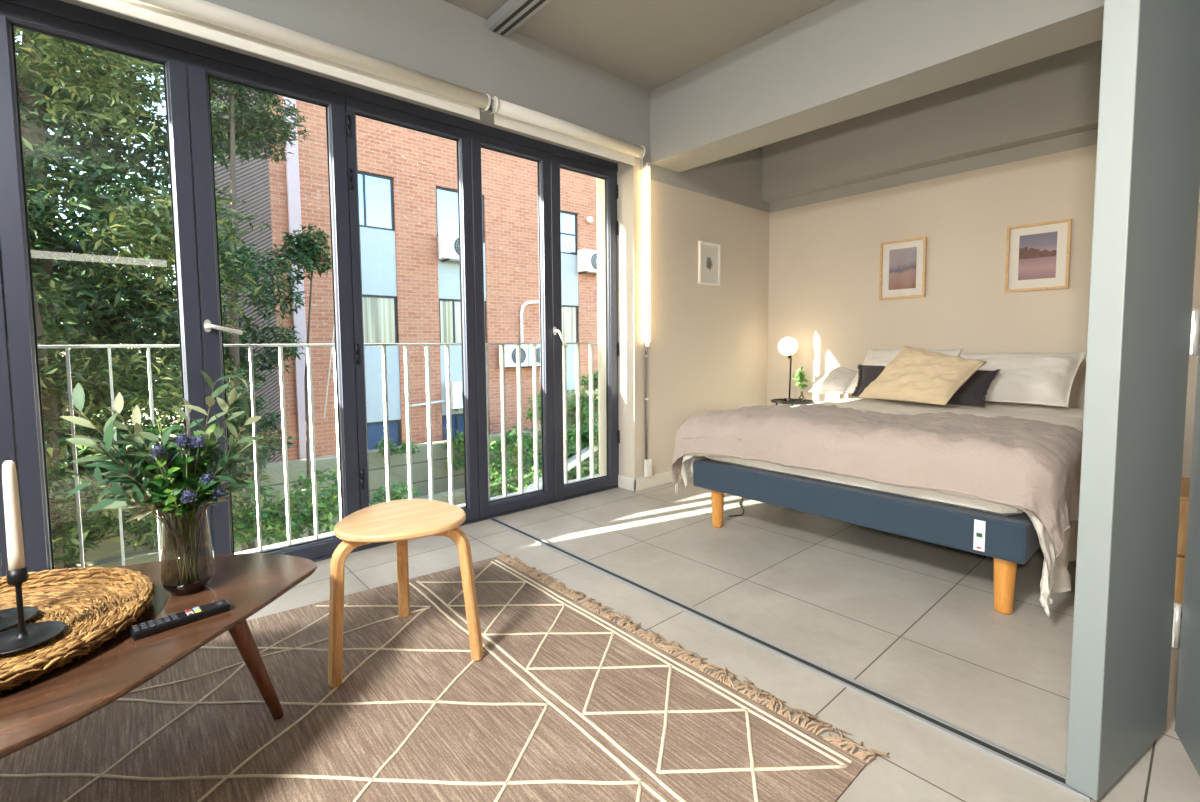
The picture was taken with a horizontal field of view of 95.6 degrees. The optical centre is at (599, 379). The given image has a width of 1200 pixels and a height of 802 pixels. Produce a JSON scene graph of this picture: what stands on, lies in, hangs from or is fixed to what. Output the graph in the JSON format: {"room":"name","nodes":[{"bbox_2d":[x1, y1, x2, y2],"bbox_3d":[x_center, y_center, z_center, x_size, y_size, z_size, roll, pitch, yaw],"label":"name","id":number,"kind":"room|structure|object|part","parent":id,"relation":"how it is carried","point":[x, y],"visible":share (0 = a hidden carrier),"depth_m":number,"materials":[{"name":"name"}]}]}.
{"room":"studio apartment","nodes":[
{"label":"studio apartment","id":0,"kind":"room"},
{"bbox_2d":[59,0,769,478],"bbox_3d":[-1.106,-0.503,2.632,6.458,2.650,0.351,-4,5,-41],"label":"wall","id":1,"kind":"structure","parent":0,"point":[708,350],"depth_m":3.66,"materials":[{"name":"paint"}]},
{"bbox_2d":[0,243,25,576],"bbox_3d":[-2.228,-0.177,1.655,0.572,2.118,0.040,-4,5,-41],"label":"door","id":2,"kind":"structure","parent":1,"relation":"in","point":[8,447],"depth_m":1.84,"materials":[{"name":"metal"}]},
{"bbox_2d":[0,1,213,571],"bbox_3d":[-1.812,-0.204,2.020,0.530,2.118,0.040,-4,5,-41],"label":"door","id":3,"kind":"structure","parent":1,"relation":"in","point":[14,226],"depth_m":1.89,"materials":[{"name":"metal"}]},
{"bbox_2d":[186,53,361,559],"bbox_3d":[-1.376,-0.231,2.369,0.581,2.118,0.092,-4,5,-41],"label":"door","id":4,"kind":"structure","parent":1,"relation":"in","point":[199,69],"depth_m":2.30,"materials":[{"name":"metal"}]},
{"bbox_3d":[-1.581,-0.217,2.191,0.026,0.051,0.008,-4,5,-41],"label":"handle","id":5,"kind":"part","parent":4,"relation":"part of","materials":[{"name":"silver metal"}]},
{"bbox_3d":[-1.524,-0.205,2.207,0.121,0.044,0.043,-4,5,-41],"label":"lever","id":6,"kind":"part","parent":4,"relation":"part of","materials":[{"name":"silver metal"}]},
{"bbox_2d":[77,0,490,119],"bbox_3d":[-1.491,-1.324,1.953,2.459,0.122,0.085,-4,5,-41],"label":"roller blind","id":7,"kind":"object","parent":1,"relation":"attached to","point":[200,18],"visible":1,"depth_m":2.19,"materials":[{"name":"white fabric"}]},
{"bbox_2d":[0,0,617,561],"bbox_3d":[-1.182,-0.267,2.582,3.434,2.185,0.065,-4,5,-41],"label":"trim","id":8,"kind":"structure","parent":1,"relation":"attached to","point":[61,9],"depth_m":2.36,"materials":[{"name":"metal"}]},
{"bbox_2d":[345,97,478,546],"bbox_3d":[-0.931,-0.261,2.786,0.633,2.118,0.052,-4,5,-41],"label":"door","id":9,"kind":"structure","parent":1,"relation":"in","point":[353,107],"depth_m":2.85,"materials":[{"name":"metal"}]},
{"bbox_2d":[470,132,554,517],"bbox_3d":[-0.499,-0.290,3.174,0.524,2.118,0.040,-4,5,-41],"label":"door","id":10,"kind":"structure","parent":1,"relation":"in","point":[487,508],"depth_m":3.20,"materials":[{"name":"metal"}]},
{"bbox_2d":[488,0,551,36],"bbox_3d":[0.324,-1.764,1.845,0.110,0.052,2.589,-4,5,-41],"label":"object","id":11,"kind":"structure","parent":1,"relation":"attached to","point":[513,13],"depth_m":2.67,"materials":[{"name":"grey metal"}]},
{"bbox_2d":[1065,0,1199,800],"bbox_3d":[1.215,-0.411,1.197,0.441,2.588,0.066,-3,4,-29],"label":"partition panel","id":12,"kind":"object","parent":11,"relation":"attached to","point":[1143,326],"visible":1,"depth_m":1.15,"materials":[{"name":"paint"}]},
{"bbox_2d":[1175,334,1199,775],"bbox_3d":[1.313,-0.405,1.092,0.088,2.588,0.419,2,4,34],"label":"partition panel","id":13,"kind":"object","parent":11,"relation":"attached to","point":[1187,717],"visible":1,"depth_m":1.28,"materials":[{"name":"paint"}]},
{"bbox_2d":[489,96,645,169],"bbox_3d":[-0.141,-1.397,3.140,1.092,0.152,0.085,-4,5,-41],"label":"roller blind","id":14,"kind":"object","parent":1,"relation":"attached to","point":[508,115],"visible":0.98,"depth_m":3.07,"materials":[{"name":"white fabric"}]},
{"bbox_2d":[550,154,619,499],"bbox_3d":[-0.079,-0.315,3.507,0.551,2.118,0.092,-4,5,-41],"label":"door","id":15,"kind":"structure","parent":1,"relation":"in","point":[562,491],"depth_m":3.56,"materials":[{"name":"metal"}]},
{"bbox_3d":[-0.238,-0.253,3.338,0.072,0.111,0.043,-4,5,-41],"label":"lever","id":16,"kind":"part","parent":15,"relation":"part of","materials":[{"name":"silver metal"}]},
{"bbox_2d":[644,162,650,458],"bbox_3d":[0.315,-0.437,3.622,0.030,1.965,0.047,-4,5,-41],"label":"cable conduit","id":17,"kind":"object","parent":1,"relation":"attached to","point":[647,164],"visible":1,"depth_m":3.60,"materials":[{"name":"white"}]},
{"bbox_2d":[644,459,651,476],"bbox_3d":[0.327,0.597,3.688,0.056,0.117,0.027,-4,5,-41],"label":"box","id":18,"kind":"object","parent":1,"relation":"attached to","point":[647,462],"visible":1,"depth_m":3.67,"materials":[{"name":"white paint"}]},
{"bbox_2d":[618,470,692,491],"bbox_3d":[0.788,0.662,4.227,1.625,0.085,0.164,-4,5,-41],"label":"baseboard","id":19,"kind":"structure","parent":1,"relation":"attached to","point":[628,483],"depth_m":3.72,"materials":[{"name":"beige wood"}]},
{"bbox_2d":[698,241,720,285],"bbox_3d":[0.818,-0.867,4.058,0.245,0.310,0.021,-4,5,-41],"label":"picture frame","id":20,"kind":"object","parent":1,"relation":"attached to","point":[709,254],"visible":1,"depth_m":4.06,"materials":[{"name":"white paint"}]},
{"bbox_2d":[706,257,712,269],"bbox_3d":[0.818,-0.869,4.061,0.073,0.090,0.004,-4,5,-41],"label":"print","id":21,"kind":"object","parent":20,"relation":"attached to","point":[709,260],"depth_m":4.06,"materials":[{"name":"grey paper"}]},
{"bbox_2d":[650,0,1103,172],"bbox_3d":[1.304,-1.621,2.718,0.291,0.470,2.609,-4,5,-41],"label":"beam","id":22,"kind":"structure","parent":1,"relation":"attached to","point":[842,60],"depth_m":2.66,"materials":[{"name":"grey paint"}]},
{"bbox_2d":[596,178,599,476],"bbox_3d":[-1.728,-0.460,2.427,5.250,3.400,0.160,-4,5,-41],"label":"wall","id":23,"kind":"structure","parent":0,"point":[596,178],"depth_m":3.84,"materials":[{"name":"beige paint"}]},
{"bbox_2d":[443,0,835,90],"bbox_3d":[-0.313,-1.858,1.779,6.658,0.150,3.360,-4,5,-41],"label":"ceiling","id":24,"kind":"structure","parent":0,"point":[647,44],"depth_m":2.87,"materials":[{"name":"paint"}]},
{"bbox_2d":[235,474,1199,801],"bbox_3d":[0.821,0.994,0.701,6.658,0.120,6.280,-4,5,-41],"label":"floor","id":25,"kind":"structure","parent":0,"point":[915,622],"depth_m":1.95,"materials":[{"name":"tile"}]},
{"bbox_2d":[38,342,596,567],"bbox_3d":[-1.854,0.365,2.323,4.844,1.029,0.050,-4,5,-41],"label":"balcony railing","id":26,"kind":"object","parent":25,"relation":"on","point":[383,345],"visible":0.56,"depth_m":3.01,"materials":[{"name":"white metal"}]},
{"bbox_3d":[-1.858,-0.142,2.290,4.844,0.012,0.050,-4,5,-41],"label":"rail","id":27,"kind":"part","parent":26,"relation":"part of","materials":[{"name":"white metal"}]},
{"bbox_3d":[-1.850,0.824,2.353,4.844,0.010,0.040,-4,5,-41],"label":"rail","id":28,"kind":"part","parent":26,"relation":"part of","materials":[{"name":"white metal"}]},
{"bbox_2d":[0,553,889,801],"bbox_3d":[-0.911,0.908,1.166,2.625,0.018,1.933,-4,5,-41],"label":"rug","id":29,"kind":"object","parent":25,"relation":"on","point":[564,701],"visible":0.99,"depth_m":1.41,"materials":[{"name":"beige fabric"}]},
{"bbox_2d":[0,553,317,758],"bbox_3d":[-1.231,0.728,1.028,1.309,0.398,0.899,-4,5,-41],"label":"coffee table","id":30,"kind":"object","parent":29,"relation":"on","point":[30,712],"visible":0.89,"depth_m":1.09,"materials":[{"name":"brown wood"}]},
{"bbox_2d":[0,566,154,693],"bbox_3d":[-1.260,0.505,1.060,0.609,0.042,0.607,1,4,26],"label":"woven placemat","id":31,"kind":"object","parent":30,"relation":"on","point":[95,604],"visible":0.84,"depth_m":1.21,"materials":[{"name":"beige wicker"}]},
{"bbox_2d":[0,553,38,630],"bbox_3d":[-1.256,0.434,1.126,0.124,0.142,0.124,-4,5,-41],"label":"candle holder","id":32,"kind":"object","parent":31,"relation":"on","point":[8,617],"visible":0.88,"depth_m":1.15,"materials":[{"name":"black metal"}]},
{"bbox_2d":[0,565,66,654],"bbox_3d":[-1.133,0.437,1.061,0.124,0.142,0.124,-4,5,-41],"label":"candle holder","id":33,"kind":"object","parent":31,"relation":"on","point":[22,637],"visible":1,"depth_m":1.06,"materials":[{"name":"black metal"}]},
{"bbox_2d":[2,456,24,570],"bbox_3d":[-1.134,0.264,1.050,0.022,0.238,0.022,-4,5,-41],"label":"candle","id":34,"kind":"object","parent":33,"relation":"on","point":[13,525],"visible":1,"depth_m":1.04,"materials":[{"name":"beige wax"}]},
{"bbox_2d":[129,599,230,639],"bbox_3d":[-0.891,0.508,1.160,0.041,0.018,0.168,3,5,42],"label":"remote control","id":35,"kind":"object","parent":30,"relation":"on","point":[151,627],"visible":1,"depth_m":1.15,"materials":[{"name":"black plastic"}]},
{"bbox_2d":[161,509,214,595],"bbox_3d":[-0.995,0.412,1.311,0.105,0.192,0.104,-4,5,-41],"label":"glass vase","id":36,"kind":"object","parent":30,"relation":"on","point":[171,584],"visible":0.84,"depth_m":1.30,"materials":[{"name":"glass"}]},
{"bbox_2d":[60,370,264,584],"bbox_3d":[-1.007,0.233,1.282,0.382,0.510,0.224,-4,5,-41],"label":"flower bouquet","id":37,"kind":"object","parent":36,"relation":"in","point":[178,483],"visible":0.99,"depth_m":1.26,"materials":[{"name":"green plant"}]},
{"bbox_3d":[-0.890,0.709,1.384,0.044,0.382,0.142,2,5,37],"label":"leg","id":38,"kind":"part","parent":30,"relation":"part of","materials":[{"name":"brown wood"}]},
{"bbox_2d":[328,499,483,687],"bbox_3d":[-0.661,0.649,1.728,0.416,0.445,0.463,-4,5,-41],"label":"stool","id":39,"kind":"object","parent":29,"relation":"on","point":[403,520],"visible":1,"depth_m":1.67,"materials":[{"name":"brown wood"}]},
{"bbox_3d":[-0.718,0.669,1.619,0.038,0.418,0.182,3,5,42],"label":"leg","id":40,"kind":"part","parent":39,"relation":"part of","materials":[{"name":"brown wood"}]},
{"bbox_3d":[-0.633,0.438,1.710,0.377,0.022,0.378,-4,5,-41],"label":"seat","id":41,"kind":"part","parent":39,"relation":"part of","materials":[{"name":"brown wood"}]},
{"bbox_3d":[-0.680,0.652,1.878,0.038,0.420,0.216,-2,4,-21],"label":"leg","id":42,"kind":"part","parent":39,"relation":"part of","materials":[{"name":"brown wood"}]},
{"bbox_3d":[-0.468,0.661,1.703,0.198,0.419,0.038,0,4,9],"label":"leg","id":43,"kind":"part","parent":39,"relation":"part of","materials":[{"name":"brown wood"}]},
{"bbox_2d":[729,497,744,516],"bbox_3d":[0.874,0.740,3.609,0.151,0.006,1.068,0,4,7],"label":"power cable","id":44,"kind":"object","parent":25,"relation":"on","point":[742,497],"visible":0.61,"depth_m":3.16,"materials":[{"name":"black plastic"}]},
{"bbox_2d":[488,518,1090,800],"bbox_3d":[0.225,0.842,2.128,0.044,0.006,2.540,-4,5,-41],"label":"trim","id":45,"kind":"structure","parent":25,"relation":"in","point":[1050,775],"depth_m":1.57,"materials":[{"name":"grey metal"}]},
{"bbox_2d":[771,398,813,405],"bbox_3d":[1.508,0.428,4.277,0.320,0.534,0.320,-4,5,-41],"label":"bedside table","id":46,"kind":"object","parent":25,"relation":"on","point":[800,401],"visible":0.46,"depth_m":4.22,"materials":[{"name":"black metal"}]},
{"bbox_2d":[778,337,797,400],"bbox_3d":[1.483,-0.087,4.299,0.144,0.499,0.144,-4,5,-41],"label":"table lamp","id":47,"kind":"object","parent":46,"relation":"on","point":[787,346],"visible":1,"depth_m":4.25,"materials":[{"name":"white glass"}]},
{"bbox_3d":[1.481,-0.264,4.287,0.144,0.144,0.144,-4,5,-41],"label":"lamp shade","id":48,"kind":"part","parent":47,"relation":"part of","materials":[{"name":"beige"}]},
{"bbox_3d":[1.500,-0.011,4.286,0.014,0.321,0.020,-4,5,-41],"label":"stem","id":49,"kind":"part","parent":47,"relation":"part of","materials":[{"name":"black metal"}]},
{"bbox_3d":[1.571,0.128,4.229,0.052,0.078,0.052,-4,5,-41],"label":"bud vase","id":50,"kind":"object","parent":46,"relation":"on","visible":0},
{"bbox_2d":[793,367,808,390],"bbox_3d":[1.560,0.027,4.232,0.122,0.264,0.085,1,4,22],"label":"leafy sprig","id":51,"kind":"object","parent":50,"relation":"in","point":[800,373],"visible":1,"depth_m":4.23,"materials":[{"name":"green plant"}]},
{"bbox_2d":[693,457,1039,614],"bbox_3d":[1.661,0.502,2.999,1.833,0.550,1.445,-4,5,-41],"label":"bed","id":52,"kind":"object","parent":25,"relation":"on","point":[1007,534],"visible":0.42,"depth_m":2.19,"materials":[{"name":"blue fabric"}]},
{"bbox_3d":[0.633,0.682,2.926,0.070,0.215,0.070,-4,5,-41],"label":"leg","id":53,"kind":"part","parent":52,"relation":"part of","materials":[{"name":"brown wood"}]},
{"bbox_3d":[1.665,0.324,2.991,1.820,0.195,1.429,-4,5,-41],"label":"mattress","id":54,"kind":"part","parent":52,"relation":"part of","materials":[{"name":"white fabric"}]},
{"bbox_2d":[681,397,1083,616],"bbox_3d":[1.600,0.441,2.926,1.748,0.559,1.635,-4,5,-41],"label":"sheet","id":55,"kind":"object","parent":52,"relation":"on","point":[1055,578],"visible":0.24,"depth_m":2.73,"materials":[{"name":"beige fabric"}]},
{"bbox_2d":[809,367,856,394],"bbox_3d":[1.728,0.005,3.967,0.340,0.196,0.260,-4,5,-41],"label":"pillow","id":56,"kind":"object","parent":55,"relation":"on","point":[835,382],"visible":0.83,"depth_m":3.91,"materials":[{"name":"white fabric"}]},
{"bbox_2d":[671,404,1082,558],"bbox_3d":[1.178,0.396,2.580,0.733,0.503,1.695,-4,5,-41],"label":"throw blanket","id":57,"kind":"object","parent":55,"relation":"on","point":[1032,465],"visible":0.94,"depth_m":2.12,"materials":[{"name":"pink fabric"}]},
{"bbox_2d":[842,349,962,393],"bbox_3d":[2.004,-0.049,3.643,0.252,0.314,0.665,-4,5,-41],"label":"pillow","id":58,"kind":"object","parent":55,"relation":"on","point":[875,357],"visible":0.2,"depth_m":3.73,"materials":[{"name":"white fabric"}]},
{"bbox_2d":[857,346,986,405],"bbox_3d":[1.860,-0.035,3.181,0.261,0.329,0.618,-4,5,-41],"label":"cushion","id":59,"kind":"object","parent":55,"relation":"on","point":[917,375],"visible":1,"depth_m":3.11,"materials":[{"name":"beige fabric"}]},
{"bbox_2d":[851,364,1000,407],"bbox_3d":[1.955,0.025,3.340,0.181,0.228,0.800,-4,5,-41],"label":"cushion","id":60,"kind":"object","parent":55,"relation":"on","point":[973,391],"visible":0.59,"depth_m":3.11,"materials":[{"name":"grey fabric"}]},
{"bbox_2d":[960,352,1086,407],"bbox_3d":[2.413,-0.014,3.166,0.255,0.298,0.614,-4,5,-41],"label":"pillow","id":61,"kind":"object","parent":55,"relation":"on","point":[1046,379],"visible":0.7,"depth_m":3.05,"materials":[{"name":"white fabric"}]},
{"bbox_3d":[1.470,0.737,1.977,0.070,0.215,0.070,-4,5,-41],"label":"leg","id":62,"kind":"part","parent":52,"relation":"part of","materials":[{"name":"brown wood"}]},
{"bbox_2d":[1174,477,1189,617],"bbox_3d":[2.178,0.617,2.013,0.418,0.440,0.405,-4,5,-41],"label":"base cabinet","id":63,"kind":"object","parent":25,"relation":"on","point":[1185,482],"visible":0.02,"depth_m":1.89,"materials":[{"name":"brown wood"}]},
{"bbox_3d":[2.028,0.711,1.887,0.018,0.190,0.395,-4,5,-41],"label":"drawer","id":64,"kind":"part","parent":63,"relation":"part of","materials":[{"name":"brown wood"}]},
{"bbox_3d":[2.027,0.512,1.874,0.018,0.190,0.395,-4,5,-41],"label":"drawer","id":65,"kind":"part","parent":63,"relation":"part of","materials":[{"name":"brown wood"}]},
{"bbox_2d":[767,129,1199,477],"bbox_3d":[3.232,-0.547,2.739,0.200,2.650,6.280,-4,5,-41],"label":"wall","id":66,"kind":"structure","parent":0,"point":[824,245],"depth_m":3.64,"materials":[{"name":"paint"}]},
{"bbox_2d":[879,236,926,299],"bbox_3d":[2.122,-0.777,3.817,0.021,0.408,0.297,-4,5,-41],"label":"picture frame","id":67,"kind":"object","parent":66,"relation":"attached to","point":[902,262],"visible":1,"depth_m":3.81,"materials":[{"name":"brown wood"}]},
{"bbox_2d":[889,247,916,289],"bbox_3d":[2.124,-0.780,3.819,0.001,0.282,0.177,-4,5,-41],"label":"print","id":68,"kind":"object","parent":67,"relation":"attached to","point":[902,260],"depth_m":3.82},
{"bbox_2d":[762,40,1101,201],"bbox_3d":[3.280,-1.608,2.365,0.118,0.485,5.749,-4,5,-41],"label":"beam","id":69,"kind":"structure","parent":66,"relation":"attached to","point":[1057,95],"depth_m":3.48,"materials":[{"name":"grey paint"}]},
{"bbox_2d":[1005,218,1071,291],"bbox_3d":[2.618,-0.736,3.256,0.021,0.398,0.303,-4,5,-41],"label":"picture frame","id":70,"kind":"object","parent":66,"relation":"attached to","point":[1037,254],"visible":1,"depth_m":3.25,"materials":[{"name":"brown wood"}]},
{"bbox_2d":[1018,231,1057,279],"bbox_3d":[2.620,-0.740,3.257,0.001,0.268,0.179,-4,5,-41],"label":"print","id":71,"kind":"object","parent":70,"relation":"attached to","point":[1037,250],"depth_m":3.25},
{"label":"outside","id":72,"kind":"structure","parent":0,"visible":0},
{"bbox_2d":[63,408,184,442],"bbox_3d":[-12.777,2.444,17.766,44.000,0.200,36.700,-4,5,-41],"label":"ground","id":73,"kind":"structure","parent":72,"point":[181,408],"depth_m":25.80,"materials":[{"name":"green plant"}]},
{"bbox_2d":[51,200,228,559],"bbox_3d":[-8.739,0.114,8.072,5.725,6.217,2.795,-4,5,-41],"label":"hedge","id":74,"kind":"object","parent":73,"relation":"on","point":[114,333],"visible":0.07,"depth_m":8.31,"materials":[{"name":"green plant"}]},
{"bbox_2d":[14,27,276,568],"bbox_3d":[-4.840,-0.687,4.542,3.734,8.037,2.845,-4,5,-41],"label":"tree","id":75,"kind":"object","parent":73,"relation":"on","point":[115,82],"visible":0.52,"depth_m":4.71,"materials":[{"name":"green plant"}]},
{"bbox_2d":[14,27,276,567],"bbox_3d":[-7.099,-2.483,6.675,5.708,11.385,4.255,-4,5,-41],"label":"tree","id":76,"kind":"object","parent":73,"relation":"on","point":[91,151],"visible":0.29,"depth_m":6.87,"materials":[{"name":"green plant"}]},
{"bbox_2d":[166,78,326,550],"bbox_3d":[-4.840,-0.892,7.306,1.759,8.089,2.823,-1,4,-10],"label":"tree","id":77,"kind":"object","parent":73,"relation":"on","point":[261,129],"visible":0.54,"depth_m":7.52,"materials":[{"name":"green plant"}]},
{"bbox_2d":[289,224,331,535],"bbox_3d":[-4.468,0.316,8.625,0.764,5.495,0.631,-4,5,-41],"label":"tree","id":78,"kind":"object","parent":73,"relation":"on","point":[321,237],"visible":0.56,"depth_m":8.48,"materials":[{"name":"green plant"}]},
{"bbox_2d":[232,468,422,547],"bbox_3d":[-3.511,2.233,7.165,2.823,2.148,2.409,-4,5,-41],"label":"shrub","id":79,"kind":"object","parent":73,"relation":"on","point":[269,510],"visible":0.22,"depth_m":6.48,"materials":[{"name":"green plant"}]},
{"bbox_2d":[71,423,597,562],"bbox_3d":[-3.724,2.118,11.985,22.000,1.450,0.300,-4,5,-41],"label":"bushes","id":80,"kind":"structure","parent":73,"relation":"on","point":[398,464],"depth_m":11.05,"materials":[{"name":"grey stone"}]},
{"bbox_2d":[72,462,598,567],"bbox_3d":[-2.878,2.572,11.056,22.000,0.650,0.250,-4,5,-41],"label":"wall","id":81,"kind":"structure","parent":73,"relation":"on","point":[151,555],"depth_m":7.91,"materials":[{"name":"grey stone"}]},
{"bbox_2d":[211,84,597,463],"bbox_3d":[-1.545,-3.939,15.085,16.050,13.100,0.612,-4,5,-41],"label":"brick building","id":82,"kind":"structure","parent":73,"relation":"on","point":[408,187],"depth_m":12.62,"materials":[{"name":"red"}]},
{"bbox_3d":[-6.173,-3.633,10.962,0.220,13.100,0.100,-4,5,-41],"label":"pipe casing","id":83,"kind":"part","parent":82,"relation":"part of","materials":[{"name":"pink paint"}]},
{"bbox_3d":[-5.207,-3.957,11.969,1.210,1.100,0.010,-4,5,-41],"label":"pane","id":84,"kind":"part","parent":82,"relation":"part of","materials":[{"name":"blue"}]},
{"bbox_3d":[-5.232,-2.627,12.097,1.310,1.470,0.230,-4,5,-41],"label":"spandrel panel","id":85,"kind":"part","parent":82,"relation":"part of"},
{"bbox_3d":[-5.185,-1.327,12.140,1.210,1.030,0.010,-4,5,-41],"label":"pane","id":86,"kind":"part","parent":82,"relation":"part of","materials":[{"name":"glass"}]},
{"bbox_3d":[-5.209,0.092,12.274,1.310,1.720,0.230,-4,5,-41],"label":"spandrel panel","id":87,"kind":"part","parent":82,"relation":"part of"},
{"bbox_3d":[-5.161,1.516,12.325,1.210,1.030,0.010,-4,5,-41],"label":"pane","id":88,"kind":"part","parent":82,"relation":"part of","materials":[{"name":"blue glass"}]},
{"bbox_3d":[-3.473,-4.070,13.492,1.210,1.100,0.010,-4,5,-41],"label":"pane","id":89,"kind":"part","parent":82,"relation":"part of","materials":[{"name":"blue"}]},
{"bbox_2d":[438,231,458,261],"bbox_3d":[-3.468,-3.189,13.188,0.850,0.660,0.377,-4,5,-41],"label":"air conditioner","id":90,"kind":"object","parent":82,"relation":"attached to","point":[448,242],"visible":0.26,"depth_m":12.90,"materials":[{"name":"white paint"}]},
{"bbox_3d":[-3.451,-1.441,13.662,1.210,1.030,0.010,-4,5,-41],"label":"pane","id":91,"kind":"part","parent":82,"relation":"part of","materials":[{"name":"glass"}]},
{"bbox_3d":[-3.427,1.403,13.847,1.210,1.030,0.010,-4,5,-41],"label":"pane","id":92,"kind":"part","parent":82,"relation":"part of","materials":[{"name":"blue glass"}]},
{"bbox_2d":[451,381,462,410],"bbox_3d":[-3.341,0.377,13.505,0.850,0.700,0.377,-4,5,-41],"label":"air conditioner","id":93,"kind":"object","parent":82,"relation":"attached to","point":[456,386],"visible":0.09,"depth_m":13.18,"materials":[{"name":"white paint"}]},
{"bbox_3d":[-3.498,-2.740,13.619,1.310,1.470,0.230,-4,5,-41],"label":"spandrel panel","id":94,"kind":"part","parent":82,"relation":"part of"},
{"bbox_3d":[-3.475,-0.021,13.796,1.310,1.720,0.230,-4,5,-41],"label":"spandrel panel","id":95,"kind":"part","parent":82,"relation":"part of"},
{"bbox_2d":[499,345,527,368],"bbox_3d":[-2.294,-0.620,14.371,0.720,0.620,0.377,-4,5,-41],"label":"air conditioner","id":96,"kind":"object","parent":82,"relation":"attached to","point":[509,350],"visible":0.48,"depth_m":14.18,"materials":[{"name":"white paint"}]},
{"bbox_2d":[511,348,525,363],"bbox_3d":[-2.130,-0.635,14.271,0.450,0.450,0.011,-4,5,-41],"label":"grille","id":97,"kind":"object","parent":96,"relation":"attached to","point":[513,350],"depth_m":14.27,"materials":[{"name":"grey metal"}]},
{"bbox_2d":[525,345,539,367],"bbox_3d":[-1.746,-0.656,14.852,0.660,0.620,0.377,-4,5,-41],"label":"air conditioner","id":98,"kind":"object","parent":82,"relation":"attached to","point":[529,346],"visible":0.2,"depth_m":14.56,"materials":[{"name":"white paint"}]},
{"bbox_3d":[-1.180,-4.220,15.505,1.220,1.100,0.010,-4,5,-41],"label":"pane","id":99,"kind":"part","parent":82,"relation":"part of","materials":[{"name":"blue"}]},
{"bbox_3d":[-1.158,-1.591,15.676,1.220,1.030,0.010,-4,5,-41],"label":"pane","id":100,"kind":"part","parent":82,"relation":"part of","materials":[{"name":"glass"}]},
{"bbox_3d":[-1.205,-2.890,15.633,1.320,1.470,0.230,-4,5,-41],"label":"spandrel panel","id":101,"kind":"part","parent":82,"relation":"part of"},
{"bbox_3d":[-1.183,-0.171,15.809,1.320,1.720,0.230,-4,5,-41],"label":"spandrel panel","id":102,"kind":"part","parent":82,"relation":"part of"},
{"bbox_2d":[577,249,596,274],"bbox_3d":[-0.256,-3.449,16.005,0.850,0.660,0.377,-4,5,-41],"label":"air conditioner","id":103,"kind":"object","parent":82,"relation":"attached to","point":[587,259],"visible":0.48,"depth_m":15.74,"materials":[{"name":"white paint"}]},
{"bbox_2d":[591,253,596,269],"bbox_3d":[-0.085,-3.464,15.912,0.481,0.481,0.011,-4,5,-41],"label":"grille","id":104,"kind":"object","parent":103,"relation":"attached to","point":[593,255],"depth_m":15.84,"materials":[{"name":"grey metal"}]},
{"bbox_2d":[586,216,592,222],"bbox_3d":[-0.300,-4.711,15.999,0.200,0.200,0.200,-4,5,-41],"label":"security light","id":105,"kind":"object","parent":82,"relation":"attached to","point":[589,219],"visible":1,"depth_m":15.93,"materials":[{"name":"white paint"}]},
{"bbox_2d":[374,430,516,470],"bbox_3d":[-3.183,1.595,11.711,3.190,1.055,0.939,-4,5,-41],"label":"shrub","id":106,"kind":"object","parent":73,"relation":"on","point":[458,444],"visible":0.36,"depth_m":11.59,"materials":[{"name":"green plant"}]},
{"bbox_2d":[489,370,598,496],"bbox_3d":[-0.283,1.225,11.834,5.261,3.120,2.024,-4,5,-41],"label":"shrub","id":107,"kind":"object","parent":73,"relation":"on","point":[528,478],"visible":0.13,"depth_m":10.85,"materials":[{"name":"green plant"}]},
{"bbox_2d":[523,445,598,489],"bbox_3d":[-0.699,1.709,10.559,0.141,0.826,4.165,2,4,29],"label":"ramp edge","id":108,"kind":"object","parent":73,"relation":"on","point":[585,452],"visible":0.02,"depth_m":10.83,"materials":[{"name":"concrete"}]}
]}

